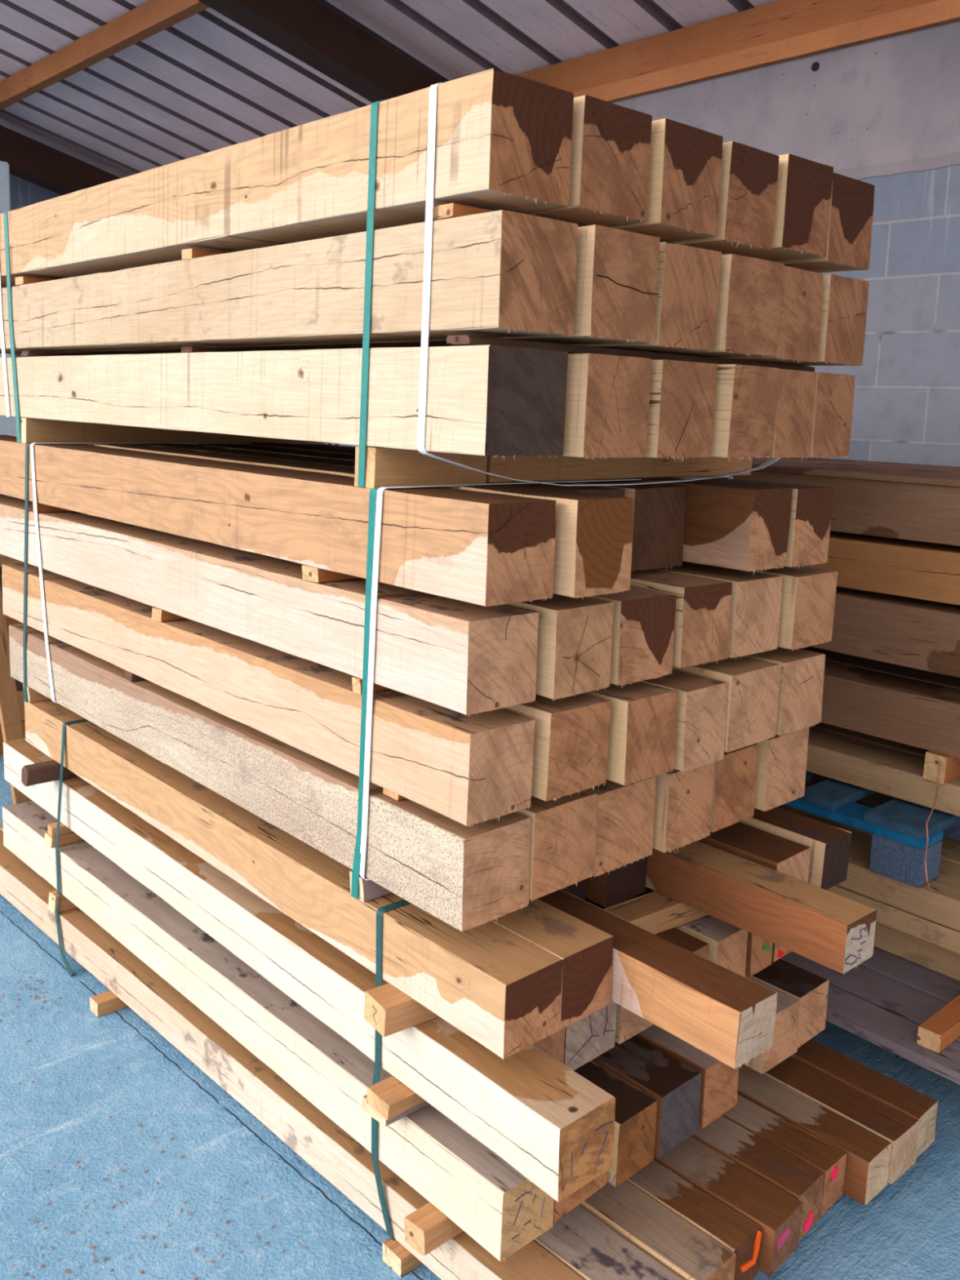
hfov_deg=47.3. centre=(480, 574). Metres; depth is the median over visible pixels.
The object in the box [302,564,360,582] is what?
stick
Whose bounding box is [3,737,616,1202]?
oak timber
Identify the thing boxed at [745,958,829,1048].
oak timber
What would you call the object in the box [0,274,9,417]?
band
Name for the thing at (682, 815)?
oak timber
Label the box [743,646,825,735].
oak timber
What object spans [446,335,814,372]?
stick
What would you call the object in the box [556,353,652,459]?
oak timber
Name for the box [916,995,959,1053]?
stick
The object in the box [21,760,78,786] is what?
stick
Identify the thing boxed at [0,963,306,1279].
chips
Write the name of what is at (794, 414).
oak timber
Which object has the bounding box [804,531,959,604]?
oak timber
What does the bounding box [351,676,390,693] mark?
stick
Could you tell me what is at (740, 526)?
oak timber
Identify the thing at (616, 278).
oak timber
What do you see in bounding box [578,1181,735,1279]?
oak timber
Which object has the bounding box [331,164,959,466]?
wall
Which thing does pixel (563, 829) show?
oak timber
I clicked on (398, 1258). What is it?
stick
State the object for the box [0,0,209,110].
ceiling beam
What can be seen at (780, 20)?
ceiling beam
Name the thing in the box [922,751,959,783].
stick
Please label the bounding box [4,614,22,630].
timber
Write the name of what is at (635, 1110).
oak timber
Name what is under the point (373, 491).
band
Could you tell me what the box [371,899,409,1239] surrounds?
band
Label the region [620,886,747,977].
oak timber
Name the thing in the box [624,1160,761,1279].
oak timber
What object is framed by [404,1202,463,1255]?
stick
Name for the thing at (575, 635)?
oak timber
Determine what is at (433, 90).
band
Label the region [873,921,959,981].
plank
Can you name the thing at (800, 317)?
oak timber
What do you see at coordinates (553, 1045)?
oak timber
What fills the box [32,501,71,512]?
stick
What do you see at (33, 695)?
bearer
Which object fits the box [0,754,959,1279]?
floor
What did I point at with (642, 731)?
oak timber
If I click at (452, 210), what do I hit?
stick
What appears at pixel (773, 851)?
oak timber
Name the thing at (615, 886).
oak timber
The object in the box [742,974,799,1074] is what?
oak timber
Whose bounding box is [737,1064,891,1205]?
oak timber
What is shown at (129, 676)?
stick
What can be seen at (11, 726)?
plank
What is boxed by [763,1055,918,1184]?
oak timber
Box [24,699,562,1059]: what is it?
oak timber
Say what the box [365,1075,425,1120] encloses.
stick
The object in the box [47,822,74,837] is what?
stick
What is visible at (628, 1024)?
oak timber
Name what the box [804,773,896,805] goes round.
plank
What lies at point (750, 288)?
oak timber
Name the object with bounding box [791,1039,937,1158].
oak timber
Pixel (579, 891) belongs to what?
oak timber
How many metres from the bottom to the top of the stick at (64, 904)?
0.047 m
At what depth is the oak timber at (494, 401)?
1.79 m
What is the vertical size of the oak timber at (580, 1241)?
0.086 m
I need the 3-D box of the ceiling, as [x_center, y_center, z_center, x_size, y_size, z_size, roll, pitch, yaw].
[-0.396,-2.643,3.015,4.800,1.230,12.146,-6,12,-42]
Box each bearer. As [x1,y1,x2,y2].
[19,417,340,444]
[22,684,50,702]
[349,870,392,902]
[354,446,487,488]
[485,455,752,482]
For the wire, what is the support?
hanging from the stick at (949, 767)
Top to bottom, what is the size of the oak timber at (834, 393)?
0.154 m
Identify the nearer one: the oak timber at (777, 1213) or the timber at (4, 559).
the oak timber at (777, 1213)
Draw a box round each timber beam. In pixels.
[751,457,959,486]
[776,805,959,931]
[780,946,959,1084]
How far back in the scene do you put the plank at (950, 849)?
2.73 m
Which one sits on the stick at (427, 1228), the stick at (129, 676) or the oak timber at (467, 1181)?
the oak timber at (467, 1181)
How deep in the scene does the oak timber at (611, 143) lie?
1.61 m
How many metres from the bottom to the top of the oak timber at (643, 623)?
0.146 m
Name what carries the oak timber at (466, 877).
on the oak timber at (500, 989)
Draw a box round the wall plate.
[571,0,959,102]
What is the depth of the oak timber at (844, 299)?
1.99 m
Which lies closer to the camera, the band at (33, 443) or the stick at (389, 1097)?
the stick at (389, 1097)
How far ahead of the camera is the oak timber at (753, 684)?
1.97 m
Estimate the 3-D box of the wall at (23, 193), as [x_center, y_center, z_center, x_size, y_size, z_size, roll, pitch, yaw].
[-4.534,-2.031,7.681,4.400,4.200,0.200,-6,12,-42]
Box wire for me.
[924,760,940,892]
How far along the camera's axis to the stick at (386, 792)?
1.76 m
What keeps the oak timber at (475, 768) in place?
on the oak timber at (466, 877)
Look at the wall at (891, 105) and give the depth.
4.12 m
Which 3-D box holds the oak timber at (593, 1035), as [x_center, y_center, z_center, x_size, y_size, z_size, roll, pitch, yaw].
[-0.488,0.631,2.577,0.131,0.111,2.016,-6,12,-42]
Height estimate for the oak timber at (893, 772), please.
0.071 m
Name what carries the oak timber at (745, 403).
on the bearer at (32, 429)
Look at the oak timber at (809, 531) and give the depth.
2.04 m
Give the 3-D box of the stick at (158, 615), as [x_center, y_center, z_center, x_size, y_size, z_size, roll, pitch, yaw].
[-0.343,0.049,2.596,0.907,0.026,0.038,-6,12,-42]
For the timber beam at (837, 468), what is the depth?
2.76 m
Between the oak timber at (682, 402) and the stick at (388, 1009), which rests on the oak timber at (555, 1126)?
the stick at (388, 1009)
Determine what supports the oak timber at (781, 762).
on the bearer at (368, 890)
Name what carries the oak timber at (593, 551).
on the oak timber at (575, 635)
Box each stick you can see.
[15,276,53,284]
[20,351,91,356]
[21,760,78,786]
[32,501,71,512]
[44,831,84,848]
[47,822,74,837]
[48,889,77,913]
[89,990,128,1017]
[124,670,145,681]
[151,607,186,622]
[180,346,256,352]
[181,248,224,259]
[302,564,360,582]
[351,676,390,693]
[362,1094,429,1126]
[364,891,707,1037]
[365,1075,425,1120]
[382,788,405,799]
[382,1237,422,1277]
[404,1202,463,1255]
[433,202,495,220]
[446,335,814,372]
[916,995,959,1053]
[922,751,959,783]
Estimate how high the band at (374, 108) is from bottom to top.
0.574 m
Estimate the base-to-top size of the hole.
0.034 m
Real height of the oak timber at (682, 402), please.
0.159 m
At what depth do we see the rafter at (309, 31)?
5.01 m
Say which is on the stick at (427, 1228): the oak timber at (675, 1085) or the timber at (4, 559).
the oak timber at (675, 1085)
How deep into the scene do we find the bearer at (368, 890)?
1.81 m
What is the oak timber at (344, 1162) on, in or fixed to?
on the floor
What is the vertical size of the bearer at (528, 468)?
0.057 m
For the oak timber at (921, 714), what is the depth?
2.60 m
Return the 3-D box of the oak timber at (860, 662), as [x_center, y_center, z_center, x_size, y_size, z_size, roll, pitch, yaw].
[0.712,0.225,3.230,0.164,0.124,2.905,-6,12,-42]
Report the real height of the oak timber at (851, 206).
0.158 m
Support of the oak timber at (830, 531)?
on the stick
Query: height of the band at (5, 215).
0.574 m
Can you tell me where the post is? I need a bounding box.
[0,160,16,435]
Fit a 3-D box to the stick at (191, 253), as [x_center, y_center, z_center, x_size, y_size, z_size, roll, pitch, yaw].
[-0.218,-0.652,2.414,0.935,0.019,0.036,-6,12,-42]
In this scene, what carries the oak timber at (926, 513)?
on the oak timber at (924, 571)
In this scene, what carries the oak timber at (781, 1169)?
on the stick
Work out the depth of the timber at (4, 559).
4.22 m
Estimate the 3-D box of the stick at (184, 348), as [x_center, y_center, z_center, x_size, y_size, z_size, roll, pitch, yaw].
[-0.259,-0.481,2.465,0.875,0.013,0.041,-6,12,-42]
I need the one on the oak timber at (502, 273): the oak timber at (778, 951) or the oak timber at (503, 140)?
the oak timber at (503, 140)
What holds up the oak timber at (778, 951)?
on the stick at (389, 1097)
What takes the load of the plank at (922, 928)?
on the plank at (931, 956)
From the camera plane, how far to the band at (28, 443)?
2.84 m
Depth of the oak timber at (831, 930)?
1.98 m
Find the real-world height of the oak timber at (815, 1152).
0.086 m
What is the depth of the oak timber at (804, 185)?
1.91 m
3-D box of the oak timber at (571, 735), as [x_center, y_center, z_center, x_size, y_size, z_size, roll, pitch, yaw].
[-0.486,0.148,2.414,0.138,0.146,1.917,-6,12,-42]
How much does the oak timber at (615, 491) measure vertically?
0.153 m
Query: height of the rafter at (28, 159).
1.247 m
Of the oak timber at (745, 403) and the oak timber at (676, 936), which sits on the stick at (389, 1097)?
the oak timber at (676, 936)
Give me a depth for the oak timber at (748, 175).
1.81 m
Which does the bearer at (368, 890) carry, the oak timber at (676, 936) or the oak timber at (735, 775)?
the oak timber at (735, 775)
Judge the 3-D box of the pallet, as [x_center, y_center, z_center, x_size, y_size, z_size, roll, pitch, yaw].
[0.872,0.520,3.136,0.800,0.134,1.200,-6,12,-42]
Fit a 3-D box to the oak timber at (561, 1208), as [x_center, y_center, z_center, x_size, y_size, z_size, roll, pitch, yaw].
[-0.504,0.816,2.441,0.130,0.113,1.955,-6,12,-43]
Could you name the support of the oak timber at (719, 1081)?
on the stick at (427, 1228)
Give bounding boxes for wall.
[9,173,62,417]
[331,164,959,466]
[612,20,959,179]
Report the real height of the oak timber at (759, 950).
0.108 m
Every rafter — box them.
[0,124,120,195]
[198,0,444,102]
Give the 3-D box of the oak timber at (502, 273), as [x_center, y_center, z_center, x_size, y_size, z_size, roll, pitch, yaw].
[-0.696,-0.565,2.351,0.146,0.160,2.322,-6,12,-42]
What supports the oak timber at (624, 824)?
on the oak timber at (579, 891)
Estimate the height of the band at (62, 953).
0.607 m
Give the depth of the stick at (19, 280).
2.73 m
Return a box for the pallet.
[785,770,959,887]
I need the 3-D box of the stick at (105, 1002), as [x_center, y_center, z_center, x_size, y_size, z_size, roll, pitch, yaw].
[-0.518,0.958,2.865,1.007,0.035,0.040,-6,12,-42]
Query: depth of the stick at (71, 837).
2.79 m
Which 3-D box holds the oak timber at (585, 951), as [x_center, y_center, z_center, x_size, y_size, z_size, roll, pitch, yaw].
[-0.454,0.504,2.366,0.118,0.115,1.850,-6,12,-42]
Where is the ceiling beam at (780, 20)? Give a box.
[517,0,937,92]
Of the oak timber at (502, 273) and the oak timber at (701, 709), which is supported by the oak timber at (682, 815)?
the oak timber at (701, 709)
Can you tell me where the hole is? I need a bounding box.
[811,62,819,71]
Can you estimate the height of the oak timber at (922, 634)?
0.144 m
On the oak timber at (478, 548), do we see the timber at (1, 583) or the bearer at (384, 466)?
the bearer at (384, 466)
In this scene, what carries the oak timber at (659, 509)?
on the oak timber at (703, 604)
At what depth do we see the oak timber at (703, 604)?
1.89 m
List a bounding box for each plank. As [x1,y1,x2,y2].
[0,586,32,804]
[780,783,959,864]
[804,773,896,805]
[826,884,959,954]
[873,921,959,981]
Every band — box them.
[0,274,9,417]
[3,210,20,442]
[22,442,331,702]
[30,442,338,703]
[55,719,88,977]
[351,475,726,899]
[357,100,382,487]
[359,475,733,879]
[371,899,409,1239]
[417,82,780,485]
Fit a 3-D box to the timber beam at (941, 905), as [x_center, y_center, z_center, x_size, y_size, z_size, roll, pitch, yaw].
[0.533,0.619,3.097,0.206,0.066,2.903,-6,12,-42]
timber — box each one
[0,68,573,288]
[0,209,577,353]
[0,345,568,459]
[0,435,556,606]
[0,493,538,715]
[0,553,23,567]
[0,567,2,595]
[0,689,24,724]
[0,720,25,755]
[0,822,682,1279]
[0,831,582,1279]
[1,562,534,826]
[2,800,554,1261]
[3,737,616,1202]
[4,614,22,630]
[8,224,660,355]
[8,623,531,931]
[13,434,633,599]
[14,679,23,690]
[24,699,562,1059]
[134,443,625,497]
[182,443,686,569]
[239,442,792,572]
[297,444,833,568]
[490,898,613,1030]
[501,693,611,801]
[504,593,613,699]
[515,789,597,901]
[521,94,652,226]
[532,1027,565,1064]
[537,888,777,1069]
[553,1170,607,1222]
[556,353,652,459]
[560,879,586,900]
[564,1000,617,1071]
[573,242,721,351]
[573,1060,657,1186]
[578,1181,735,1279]
[584,680,678,786]
[585,856,647,907]
[585,897,709,959]
[586,586,676,686]
[586,776,656,876]
[591,1035,701,1157]
[604,118,723,241]
[614,1004,653,1044]
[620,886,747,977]
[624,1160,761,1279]
[630,568,732,667]
[634,1024,738,1128]
[642,669,728,772]
[645,359,717,460]
[645,840,876,973]
[652,761,715,853]
[653,1136,803,1276]
[654,253,783,356]
[655,561,782,659]
[659,141,779,253]
[672,655,781,752]
[690,1115,823,1241]
[697,822,810,882]
[701,471,959,546]
[708,266,823,363]
[710,364,779,459]
[710,742,758,832]
[721,154,833,261]
[721,1093,846,1215]
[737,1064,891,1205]
[738,807,852,889]
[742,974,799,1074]
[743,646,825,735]
[745,932,772,976]
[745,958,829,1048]
[752,566,837,649]
[754,727,809,811]
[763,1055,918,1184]
[770,368,816,459]
[771,942,791,961]
[773,172,875,272]
[773,274,869,365]
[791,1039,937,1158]
[798,646,959,688]
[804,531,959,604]
[805,726,959,816]
[809,372,855,458]
[810,586,959,677]
[811,722,929,756]
[821,660,959,758]
[830,530,958,546]
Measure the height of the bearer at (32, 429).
0.064 m
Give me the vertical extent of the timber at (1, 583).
0.123 m
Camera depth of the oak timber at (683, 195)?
1.70 m
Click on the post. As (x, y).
(7, 424)
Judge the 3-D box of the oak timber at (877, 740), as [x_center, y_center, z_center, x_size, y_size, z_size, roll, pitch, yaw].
[0.705,0.382,3.253,0.164,0.072,2.906,-6,12,-42]
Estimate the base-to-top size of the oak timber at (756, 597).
0.144 m
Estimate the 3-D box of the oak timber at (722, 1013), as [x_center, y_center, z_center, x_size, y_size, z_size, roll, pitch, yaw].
[-0.318,0.521,2.381,0.096,0.099,2.153,-6,12,-42]
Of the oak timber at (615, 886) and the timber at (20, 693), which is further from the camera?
the timber at (20, 693)
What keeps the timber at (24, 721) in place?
on the floor
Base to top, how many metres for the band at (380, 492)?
0.648 m
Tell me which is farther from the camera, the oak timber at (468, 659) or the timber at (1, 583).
the timber at (1, 583)
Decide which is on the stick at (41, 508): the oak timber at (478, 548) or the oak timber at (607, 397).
the oak timber at (478, 548)
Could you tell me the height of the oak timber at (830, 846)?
0.104 m
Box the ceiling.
[0,0,779,177]
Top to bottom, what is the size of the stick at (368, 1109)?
0.026 m
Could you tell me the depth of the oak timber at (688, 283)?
1.70 m
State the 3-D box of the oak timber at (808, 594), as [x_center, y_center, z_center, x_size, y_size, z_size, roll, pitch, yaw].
[-0.113,-0.082,2.898,0.144,0.142,2.236,-6,12,-42]
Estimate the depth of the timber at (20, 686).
4.32 m

